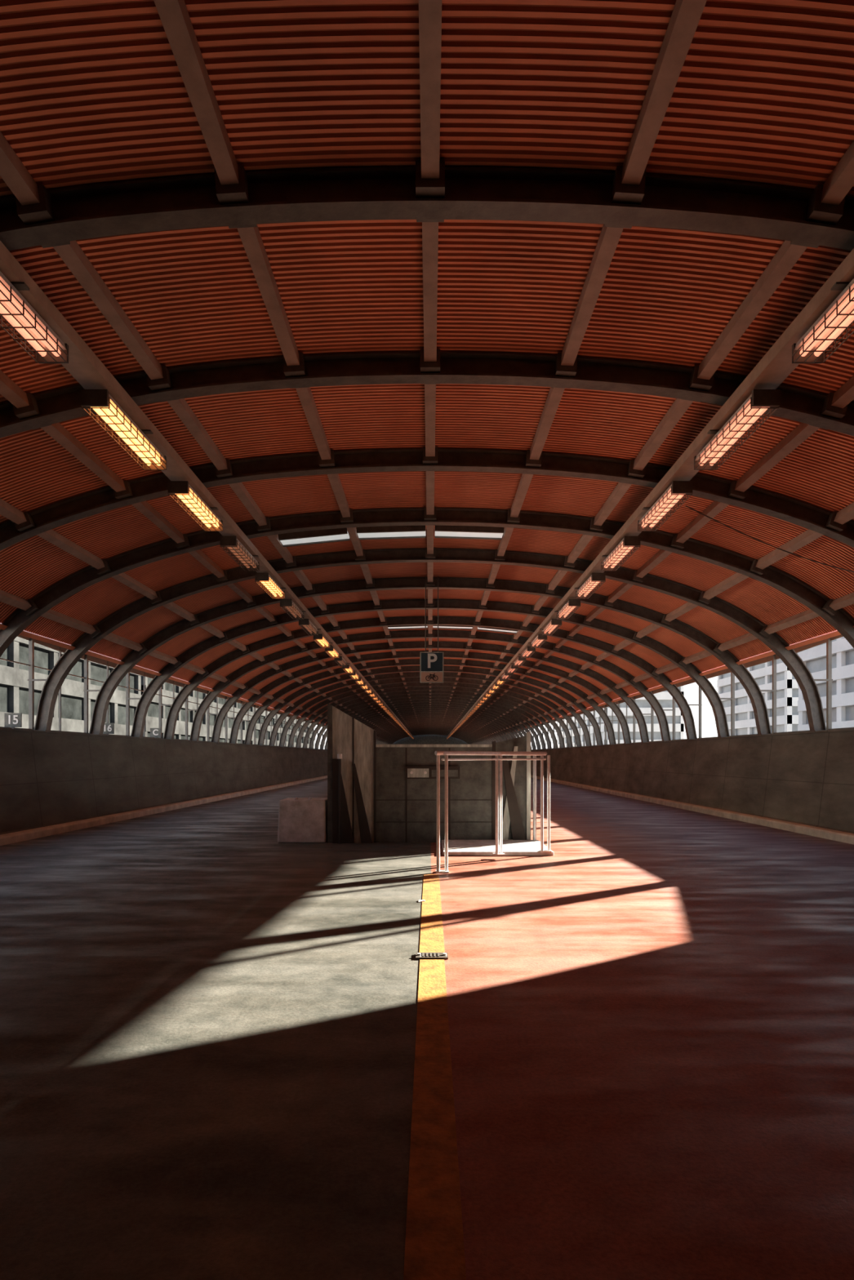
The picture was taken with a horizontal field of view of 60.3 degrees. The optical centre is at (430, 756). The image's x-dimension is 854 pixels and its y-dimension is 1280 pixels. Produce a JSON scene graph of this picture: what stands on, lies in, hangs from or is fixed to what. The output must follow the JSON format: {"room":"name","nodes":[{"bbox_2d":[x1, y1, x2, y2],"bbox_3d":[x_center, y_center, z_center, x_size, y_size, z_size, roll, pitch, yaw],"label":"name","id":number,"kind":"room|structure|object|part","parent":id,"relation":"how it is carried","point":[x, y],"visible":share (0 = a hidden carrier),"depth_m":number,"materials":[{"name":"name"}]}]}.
{"room":"parking garage","nodes":[
{"label":"parking garage","id":0,"kind":"room"},
{"bbox_2d":[0,622,325,725],"bbox_3d":[-6.387,-2.000,53.250,0.905,0.439,117.500,0,0,0],"label":"ceiling soffit","id":1,"kind":"structure","parent":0,"point":[26,633],"depth_m":13.65,"materials":[{"name":"red metal"}]},
{"bbox_2d":[0,728,327,835],"bbox_3d":[-6.540,0.560,53.250,0.680,1.980,117.500,0,0,0],"label":"wall","id":2,"kind":"structure","parent":0,"point":[52,778],"depth_m":14.92,"materials":[{"name":"concrete"}]},
{"bbox_2d":[4,713,22,728],"bbox_3d":[-6.500,-0.555,11.447,0.260,0.250,0.027,0,0,0],"label":"number sign","id":3,"kind":"object","parent":2,"relation":"on","point":[11,720],"visible":1,"depth_m":11.44,"materials":[{"name":"metal"}]},
{"bbox_2d":[102,723,114,735],"bbox_3d":[-6.500,-0.555,14.796,0.260,0.250,0.027,0,0,0],"label":"number sign","id":4,"kind":"object","parent":2,"relation":"on","point":[108,728],"visible":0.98,"depth_m":14.79,"materials":[{"name":"metal"}]},
{"bbox_2d":[150,728,161,738],"bbox_3d":[-6.500,-0.555,17.396,0.260,0.250,0.027,0,0,0],"label":"letter sign","id":5,"kind":"object","parent":2,"relation":"on","point":[154,732],"visible":1,"depth_m":17.39,"materials":[{"name":"metal"}]},
{"bbox_2d":[0,634,327,749],"bbox_3d":[-6.570,-1.300,53.250,0.460,1.740,117.500,0,0,0],"label":"window","id":6,"kind":"structure","parent":2,"relation":"in","point":[86,658],"depth_m":16.34,"materials":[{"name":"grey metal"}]},
{"bbox_2d":[0,777,853,1279],"bbox_3d":[0.000,1.375,53.250,12.600,0.250,117.500,0,0,0],"label":"floor","id":7,"kind":"structure","parent":0,"point":[208,1020],"depth_m":3.10,"materials":[{"name":"paint"}]},
{"bbox_2d":[0,775,327,845],"bbox_3d":[-6.110,1.187,53.250,0.180,0.123,117.500,0,0,0],"label":"trim","id":8,"kind":"structure","parent":7,"relation":"on","point":[24,835],"depth_m":14.17,"materials":[{"name":"concrete"}]},
{"bbox_2d":[277,797,327,842],"bbox_3d":[-1.870,0.925,10.980,0.699,0.650,0.639,0,0,0],"label":"concrete ballast block","id":9,"kind":"object","parent":7,"relation":"on","point":[300,820],"visible":0.91,"depth_m":10.67,"materials":[{"name":"concrete"}]},
{"bbox_2d":[415,952,448,959],"bbox_3d":[0.010,1.239,4.590,0.200,0.022,0.120,0,0,0],"label":"plate","id":10,"kind":"object","parent":7,"relation":"on","point":[418,955],"visible":1,"depth_m":4.56,"materials":[{"name":"metal"}]},
{"bbox_2d":[403,874,466,1279],"bbox_3d":[0.011,1.248,1.400,0.162,0.004,12.800,0,0,0],"label":"yellow centre line","id":11,"kind":"object","parent":7,"relation":"on","point":[434,1249],"visible":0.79,"depth_m":2.41,"materials":[{"name":"paint"}]},
{"bbox_2d":[327,702,553,855],"bbox_3d":[0.035,0.235,12.790,3.050,2.030,7.020,0,0,0],"label":"enclosure","id":12,"kind":"object","parent":7,"relation":"on","point":[376,793],"visible":0.96,"depth_m":10.70,"materials":[{"name":"grey paint"}]},
{"bbox_3d":[-1.140,0.235,10.710,0.701,2.030,0.090,0,0,-1],"label":"wing panel","id":13,"kind":"part","parent":12,"relation":"part of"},
{"bbox_3d":[1.180,0.440,10.730,0.560,1.620,0.120,0,0,0],"label":"wing panel","id":14,"kind":"part","parent":12,"relation":"part of","materials":[{"name":"grey concrete"}]},
{"bbox_2d":[434,751,551,873],"bbox_3d":[1.054,0.593,9.128,0.721,1.314,3.121,0,0,28],"label":"metal railing","id":15,"kind":"object","parent":7,"relation":"on","point":[437,753],"visible":0.95,"depth_m":9.02,"materials":[{"name":"metal"}]},
{"bbox_2d":[530,774,853,844],"bbox_3d":[6.110,1.187,53.250,0.180,0.123,117.500,0,0,0],"label":"trim","id":16,"kind":"structure","parent":7,"relation":"on","point":[835,835],"depth_m":14.35,"materials":[{"name":"concrete"}]},
{"bbox_2d":[0,0,853,726],"bbox_3d":[0.000,-2.689,53.168,12.024,1.651,117.336,0,0,0],"label":"ceiling","id":17,"kind":"structure","parent":0,"point":[92,91],"depth_m":5.22,"materials":[{"name":"paint"}]},
{"bbox_2d":[277,528,350,546],"bbox_3d":[-1.750,-3.326,11.100,1.034,0.209,0.380,0,0,0],"label":"skylight panel","id":18,"kind":"object","parent":17,"relation":"in","point":[328,535],"depth_m":11.02,"materials":[{"name":"white glass"}]},
{"bbox_2d":[355,525,425,540],"bbox_3d":[-0.585,-3.400,11.100,1.030,0.140,0.380,0,0,0],"label":"skylight panel","id":19,"kind":"object","parent":17,"relation":"in","point":[386,532],"depth_m":11.03,"materials":[{"name":"white glass"}]},
{"bbox_2d":[387,625,427,629],"bbox_3d":[-0.585,-3.400,19.050,1.030,0.140,0.380,0,0,0],"label":"skylight panel","id":20,"kind":"object","parent":17,"relation":"in","point":[403,627],"depth_m":19.09,"materials":[{"name":"white glass"}]},
{"bbox_2d":[0,167,853,750],"bbox_3d":[0.000,-1.944,52.846,13.240,3.072,112.889,0,0,0],"label":"ribs","id":21,"kind":"object","parent":17,"relation":"attached to","point":[357,193],"visible":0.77,"depth_m":8.35,"materials":[{"name":"paint"}]},
{"bbox_2d":[0,240,413,737],"bbox_3d":[-2.550,-2.894,53.250,0.260,0.152,117.100,0,0,0],"label":"cable tray","id":22,"kind":"object","parent":21,"relation":"hanging from","point":[84,366],"visible":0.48,"depth_m":5.82,"materials":[{"name":"metal"}]},
{"bbox_2d":[0,271,68,363],"bbox_3d":[-2.550,-2.739,4.350,0.224,0.171,1.260,0,0,0],"label":"strip light","id":23,"kind":"object","parent":22,"relation":"attached to","point":[48,348],"visible":1,"depth_m":4.63,"materials":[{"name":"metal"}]},
{"bbox_2d":[80,389,166,470],"bbox_3d":[-2.550,-2.739,6.200,0.224,0.171,1.260,0,0,0],"label":"strip light","id":24,"kind":"object","parent":22,"relation":"attached to","point":[100,401],"visible":1,"depth_m":6.02,"materials":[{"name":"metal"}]},
{"bbox_2d":[168,480,222,531],"bbox_3d":[-2.550,-2.739,8.050,0.224,0.171,1.260,0,0,0],"label":"strip light","id":25,"kind":"object","parent":22,"relation":"attached to","point":[182,490],"visible":1,"depth_m":7.89,"materials":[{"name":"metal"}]},
{"bbox_2d":[219,536,259,571],"bbox_3d":[-2.550,-2.739,9.900,0.224,0.171,1.260,0,0,0],"label":"strip light","id":26,"kind":"object","parent":22,"relation":"attached to","point":[232,544],"visible":1,"depth_m":9.74,"materials":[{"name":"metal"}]},
{"bbox_2d":[254,573,284,599],"bbox_3d":[-2.550,-2.739,11.750,0.224,0.171,1.260,0,0,0],"label":"strip light","id":27,"kind":"object","parent":22,"relation":"attached to","point":[264,579],"visible":1,"depth_m":11.60,"materials":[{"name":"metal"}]},
{"bbox_2d":[280,599,303,619],"bbox_3d":[-2.550,-2.739,13.600,0.224,0.171,1.260,0,0,0],"label":"strip light","id":28,"kind":"object","parent":22,"relation":"attached to","point":[296,614],"visible":1,"depth_m":13.40,"materials":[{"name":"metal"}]},
{"bbox_2d":[298,618,318,635],"bbox_3d":[-2.550,-2.739,15.450,0.224,0.171,1.260,0,0,0],"label":"strip light","id":29,"kind":"object","parent":22,"relation":"attached to","point":[306,623],"visible":0.99,"depth_m":15.25,"materials":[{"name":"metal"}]},
{"bbox_2d":[313,633,329,648],"bbox_3d":[-2.550,-2.739,17.300,0.224,0.171,1.260,0,0,0],"label":"strip light","id":30,"kind":"object","parent":22,"relation":"attached to","point":[322,642],"visible":0.98,"depth_m":17.23,"materials":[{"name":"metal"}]},
{"bbox_2d":[324,645,339,657],"bbox_3d":[-2.550,-2.739,19.150,0.224,0.171,1.260,0,0,0],"label":"strip light","id":31,"kind":"object","parent":22,"relation":"attached to","point":[331,652],"visible":1,"depth_m":19.08,"materials":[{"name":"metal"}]},
{"bbox_2d":[334,656,346,666],"bbox_3d":[-2.550,-2.739,21.000,0.224,0.171,1.260,0,0,0],"label":"strip light","id":32,"kind":"object","parent":22,"relation":"attached to","point":[342,662],"visible":0.97,"depth_m":20.81,"materials":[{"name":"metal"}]},
{"bbox_2d":[342,664,353,673],"bbox_3d":[-2.550,-2.739,22.850,0.224,0.171,1.260,0,0,0],"label":"strip light","id":33,"kind":"object","parent":22,"relation":"attached to","point":[348,669],"visible":0.97,"depth_m":22.65,"materials":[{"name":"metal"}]},
{"bbox_2d":[349,671,359,679],"bbox_3d":[-2.550,-2.739,24.700,0.224,0.171,1.260,0,0,0],"label":"strip light","id":34,"kind":"object","parent":22,"relation":"attached to","point":[354,676],"visible":0.96,"depth_m":24.54,"materials":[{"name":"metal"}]},
{"bbox_2d":[355,677,364,684],"bbox_3d":[-2.550,-2.739,26.550,0.224,0.171,1.260,0,0,0],"label":"strip light","id":35,"kind":"object","parent":22,"relation":"attached to","point":[360,682],"visible":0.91,"depth_m":26.40,"materials":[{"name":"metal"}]},
{"bbox_2d":[360,683,368,689],"bbox_3d":[-2.550,-2.739,28.400,0.224,0.171,1.260,0,0,0],"label":"strip light","id":36,"kind":"object","parent":22,"relation":"attached to","point":[364,686],"visible":0.96,"depth_m":28.06,"materials":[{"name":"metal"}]},
{"bbox_2d":[364,687,372,693],"bbox_3d":[-2.550,-2.739,30.250,0.224,0.171,1.260,0,0,0],"label":"strip light","id":37,"kind":"object","parent":22,"relation":"attached to","point":[369,691],"visible":0.87,"depth_m":30.05,"materials":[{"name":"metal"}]},
{"bbox_2d":[368,691,375,697],"bbox_3d":[-2.550,-2.739,32.100,0.224,0.171,1.260,0,0,0],"label":"strip light","id":38,"kind":"object","parent":22,"relation":"attached to","point":[372,695],"visible":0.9,"depth_m":31.71,"materials":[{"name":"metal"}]},
{"bbox_2d":[371,695,377,700],"bbox_3d":[-2.550,-2.739,33.950,0.224,0.171,1.260,0,0,0],"label":"strip light","id":39,"kind":"object","parent":22,"relation":"attached to","point":[375,698],"visible":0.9,"depth_m":33.67,"materials":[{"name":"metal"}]},
{"bbox_2d":[12,160,848,720],"bbox_3d":[0.000,-2.716,18.249,11.414,1.498,43.774,0,0,0],"label":"cleats","id":40,"kind":"object","parent":21,"relation":"attached to","point":[42,212],"visible":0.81,"depth_m":6.31,"materials":[{"name":"paint"}]},
{"bbox_2d":[446,248,853,737],"bbox_3d":[2.550,-2.894,53.250,0.260,0.152,117.100,0,0,0],"label":"cable tray","id":41,"kind":"object","parent":21,"relation":"hanging from","point":[775,366],"visible":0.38,"depth_m":5.89,"materials":[{"name":"metal"}]},
{"bbox_2d":[482,695,488,700],"bbox_3d":[2.550,-2.739,33.950,0.224,0.171,1.260,0,0,0],"label":"strip light","id":42,"kind":"object","parent":41,"relation":"attached to","point":[484,698],"visible":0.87,"depth_m":33.67,"materials":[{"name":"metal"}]},
{"bbox_2d":[484,691,492,697],"bbox_3d":[2.550,-2.739,32.100,0.224,0.171,1.260,0,0,0],"label":"strip light","id":43,"kind":"object","parent":41,"relation":"attached to","point":[486,695],"visible":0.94,"depth_m":31.82,"materials":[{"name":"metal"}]},
{"bbox_2d":[488,687,496,693],"bbox_3d":[2.550,-2.739,30.250,0.224,0.171,1.260,0,0,0],"label":"strip light","id":44,"kind":"object","parent":41,"relation":"attached to","point":[491,691],"visible":0.91,"depth_m":30.05,"materials":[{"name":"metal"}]},
{"bbox_2d":[492,683,500,689],"bbox_3d":[2.550,-2.739,28.400,0.224,0.171,1.260,0,0,0],"label":"strip light","id":45,"kind":"object","parent":41,"relation":"attached to","point":[495,686],"visible":0.9,"depth_m":28.06,"materials":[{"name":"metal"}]},
{"bbox_2d":[496,677,505,684],"bbox_3d":[2.550,-2.739,26.550,0.224,0.171,1.260,0,0,0],"label":"strip light","id":46,"kind":"object","parent":41,"relation":"attached to","point":[500,682],"visible":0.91,"depth_m":26.41,"materials":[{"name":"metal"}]},
{"bbox_2d":[501,671,511,679],"bbox_3d":[2.550,-2.739,24.700,0.224,0.171,1.260,0,0,0],"label":"strip light","id":47,"kind":"object","parent":41,"relation":"attached to","point":[505,676],"visible":0.94,"depth_m":24.54,"materials":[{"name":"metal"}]},
{"bbox_2d":[506,664,518,673],"bbox_3d":[2.550,-2.739,22.850,0.224,0.171,1.260,0,0,0],"label":"strip light","id":48,"kind":"object","parent":41,"relation":"attached to","point":[511,669],"visible":0.96,"depth_m":22.65,"materials":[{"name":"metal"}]},
{"bbox_2d":[513,656,525,666],"bbox_3d":[2.550,-2.739,21.000,0.224,0.171,1.260,0,0,0],"label":"strip light","id":49,"kind":"object","parent":41,"relation":"attached to","point":[519,660],"visible":0.95,"depth_m":20.77,"materials":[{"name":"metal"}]},
{"bbox_2d":[520,645,535,657],"bbox_3d":[2.550,-2.739,19.150,0.224,0.171,1.260,0,0,0],"label":"strip light","id":50,"kind":"object","parent":41,"relation":"attached to","point":[528,652],"visible":0.99,"depth_m":19.08,"materials":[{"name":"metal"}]},
{"bbox_2d":[530,633,546,648],"bbox_3d":[2.550,-2.739,17.300,0.224,0.171,1.260,0,0,0],"label":"strip light","id":51,"kind":"object","parent":41,"relation":"attached to","point":[537,642],"visible":0.99,"depth_m":17.23,"materials":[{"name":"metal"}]},
{"bbox_2d":[542,618,561,635],"bbox_3d":[2.550,-2.739,15.450,0.224,0.171,1.260,0,0,0],"label":"strip light","id":52,"kind":"object","parent":41,"relation":"attached to","point":[548,629],"visible":0.98,"depth_m":15.25,"materials":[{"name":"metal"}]},
{"bbox_2d":[556,599,580,619],"bbox_3d":[2.550,-2.739,13.600,0.224,0.171,1.260,0,0,0],"label":"strip light","id":53,"kind":"object","parent":41,"relation":"attached to","point":[563,614],"visible":0.99,"depth_m":13.40,"materials":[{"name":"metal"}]},
{"bbox_2d":[575,573,605,599],"bbox_3d":[2.550,-2.739,11.750,0.224,0.171,1.260,0,0,0],"label":"strip light","id":54,"kind":"object","parent":41,"relation":"attached to","point":[594,579],"visible":1,"depth_m":11.60,"materials":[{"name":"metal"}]},
{"bbox_2d":[600,536,640,571],"bbox_3d":[2.550,-2.739,9.900,0.224,0.171,1.260,0,0,0],"label":"strip light","id":55,"kind":"object","parent":41,"relation":"attached to","point":[627,544],"visible":1,"depth_m":9.74,"materials":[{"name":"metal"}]},
{"bbox_2d":[637,480,692,531],"bbox_3d":[2.550,-2.739,8.050,0.224,0.171,1.260,0,0,0],"label":"strip light","id":56,"kind":"object","parent":41,"relation":"attached to","point":[677,490],"visible":1,"depth_m":7.89,"materials":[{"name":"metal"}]},
{"bbox_2d":[693,389,779,470],"bbox_3d":[2.550,-2.739,6.200,0.224,0.171,1.260,0,0,0],"label":"strip light","id":57,"kind":"object","parent":41,"relation":"attached to","point":[760,401],"visible":1,"depth_m":6.03,"materials":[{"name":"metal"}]},
{"bbox_2d":[791,278,853,363],"bbox_3d":[2.550,-2.739,4.350,0.224,0.171,1.260,0,0,0],"label":"strip light","id":58,"kind":"object","parent":41,"relation":"attached to","point":[812,346],"visible":1,"depth_m":4.68,"materials":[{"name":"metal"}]},
{"bbox_2d":[432,625,472,629],"bbox_3d":[0.585,-3.400,19.050,1.030,0.140,0.380,0,0,0],"label":"skylight panel","id":59,"kind":"object","parent":17,"relation":"in","point":[453,627],"depth_m":19.09,"materials":[{"name":"white glass"}]},
{"bbox_2d":[435,525,504,540],"bbox_3d":[0.585,-3.400,11.100,1.030,0.140,0.380,0,0,0],"label":"skylight panel","id":60,"kind":"object","parent":17,"relation":"in","point":[473,532],"depth_m":11.03,"materials":[{"name":"white glass"}]},
{"bbox_2d":[477,626,518,633],"bbox_3d":[1.750,-3.326,19.050,1.034,0.209,0.380,0,0,0],"label":"skylight panel","id":61,"kind":"object","parent":17,"relation":"in","point":[494,629],"depth_m":19.09,"materials":[{"name":"white glass"}]},
{"bbox_2d":[685,505,853,572],"bbox_3d":[4.349,-2.499,8.700,3.165,0.613,0.013,0,0,-18],"label":"hanging cable","id":62,"kind":"object","parent":17,"relation":"hanging from","point":[686,505],"visible":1,"depth_m":8.55,"materials":[{"name":"paint"}]},
{"bbox_2d":[0,0,853,740],"bbox_3d":[0.000,-2.748,53.250,11.365,1.441,117.500,0,0,0],"label":"beams","id":63,"kind":"structure","parent":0,"point":[174,15],"depth_m":5.91,"materials":[{"name":"metal"}]},
{"bbox_2d":[419,576,443,682],"bbox_3d":[0.030,-2.425,13.996,0.450,2.030,0.057,0,0,0],"label":"parking sign","id":64,"kind":"object","parent":63,"relation":"hanging from","point":[431,664],"visible":1,"depth_m":13.98,"materials":[{"name":"metal"}]},
{"bbox_2d":[391,734,468,744],"bbox_3d":[0.000,-1.200,112.075,14.000,5.500,0.250,0,0,0],"label":"wall","id":65,"kind":"structure","parent":0,"point":[421,739],"depth_m":112.00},
{"bbox_2d":[502,626,853,734],"bbox_3d":[6.387,-2.000,53.250,0.905,0.439,117.500,0,0,0],"label":"ceiling soffit","id":66,"kind":"structure","parent":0,"point":[833,633],"depth_m":13.85,"materials":[{"name":"red metal"}]},
{"bbox_2d":[530,728,853,833],"bbox_3d":[6.540,0.560,53.250,0.680,1.980,117.500,0,0,0],"label":"wall","id":67,"kind":"structure","parent":0,"point":[806,778],"depth_m":15.09,"materials":[{"name":"concrete"}]},
{"bbox_2d":[521,634,853,750],"bbox_3d":[6.570,-1.300,53.250,0.460,1.740,117.500,0,0,0],"label":"window","id":68,"kind":"structure","parent":67,"relation":"in","point":[773,658],"depth_m":16.34,"materials":[{"name":"clear glass"}]},
{"label":"outside","id":69,"kind":"structure","parent":0,"visible":0},
{"bbox_3d":[0.000,8.350,100.000,400.000,0.200,320.000,0,0,0],"label":"ground","id":70,"kind":"structure","parent":69,"visible":0},
{"bbox_2d":[0,636,141,735],"bbox_3d":[-28.000,-1.830,35.000,12.000,20.160,42.000,0,0,0],"label":"apartment building","id":71,"kind":"structure","parent":70,"relation":"on","point":[14,677],"depth_m":43.95,"materials":[{"name":"beige concrete"}]},
{"bbox_2d":[141,675,253,744],"bbox_3d":[-30.000,-1.500,81.000,12.000,19.500,38.000,0,0,0],"label":"apartment building","id":72,"kind":"structure","parent":70,"relation":"on","point":[152,717],"depth_m":73.09,"materials":[{"name":"grey concrete"}]},
{"bbox_2d":[255,706,314,748],"bbox_3d":[-37.000,-3.150,150.000,14.000,22.800,80.000,0,0,0],"label":"apartment building","id":73,"kind":"structure","parent":70,"relation":"on","point":[263,715],"depth_m":145.79,"materials":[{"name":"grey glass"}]},
{"bbox_2d":[557,685,684,747],"bbox_3d":[32.000,-5.550,130.000,12.000,27.600,40.000,0,0,0],"label":"office building","id":74,"kind":"structure","parent":70,"relation":"on","point":[664,698],"depth_m":110.29,"materials":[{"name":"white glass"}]},
{"bbox_2d":[716,653,798,735],"bbox_3d":[38.000,-4.150,74.000,12.000,24.800,16.000,0,0,0],"label":"office building","id":75,"kind":"structure","parent":70,"relation":"on","point":[787,693],"depth_m":70.33,"materials":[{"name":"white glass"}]},
{"bbox_2d":[797,636,853,730],"bbox_3d":[27.000,0.350,41.000,6.000,15.800,14.000,0,0,0],"label":"office building","id":76,"kind":"structure","parent":70,"relation":"on","point":[814,658],"depth_m":43.51,"materials":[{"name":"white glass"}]}
]}

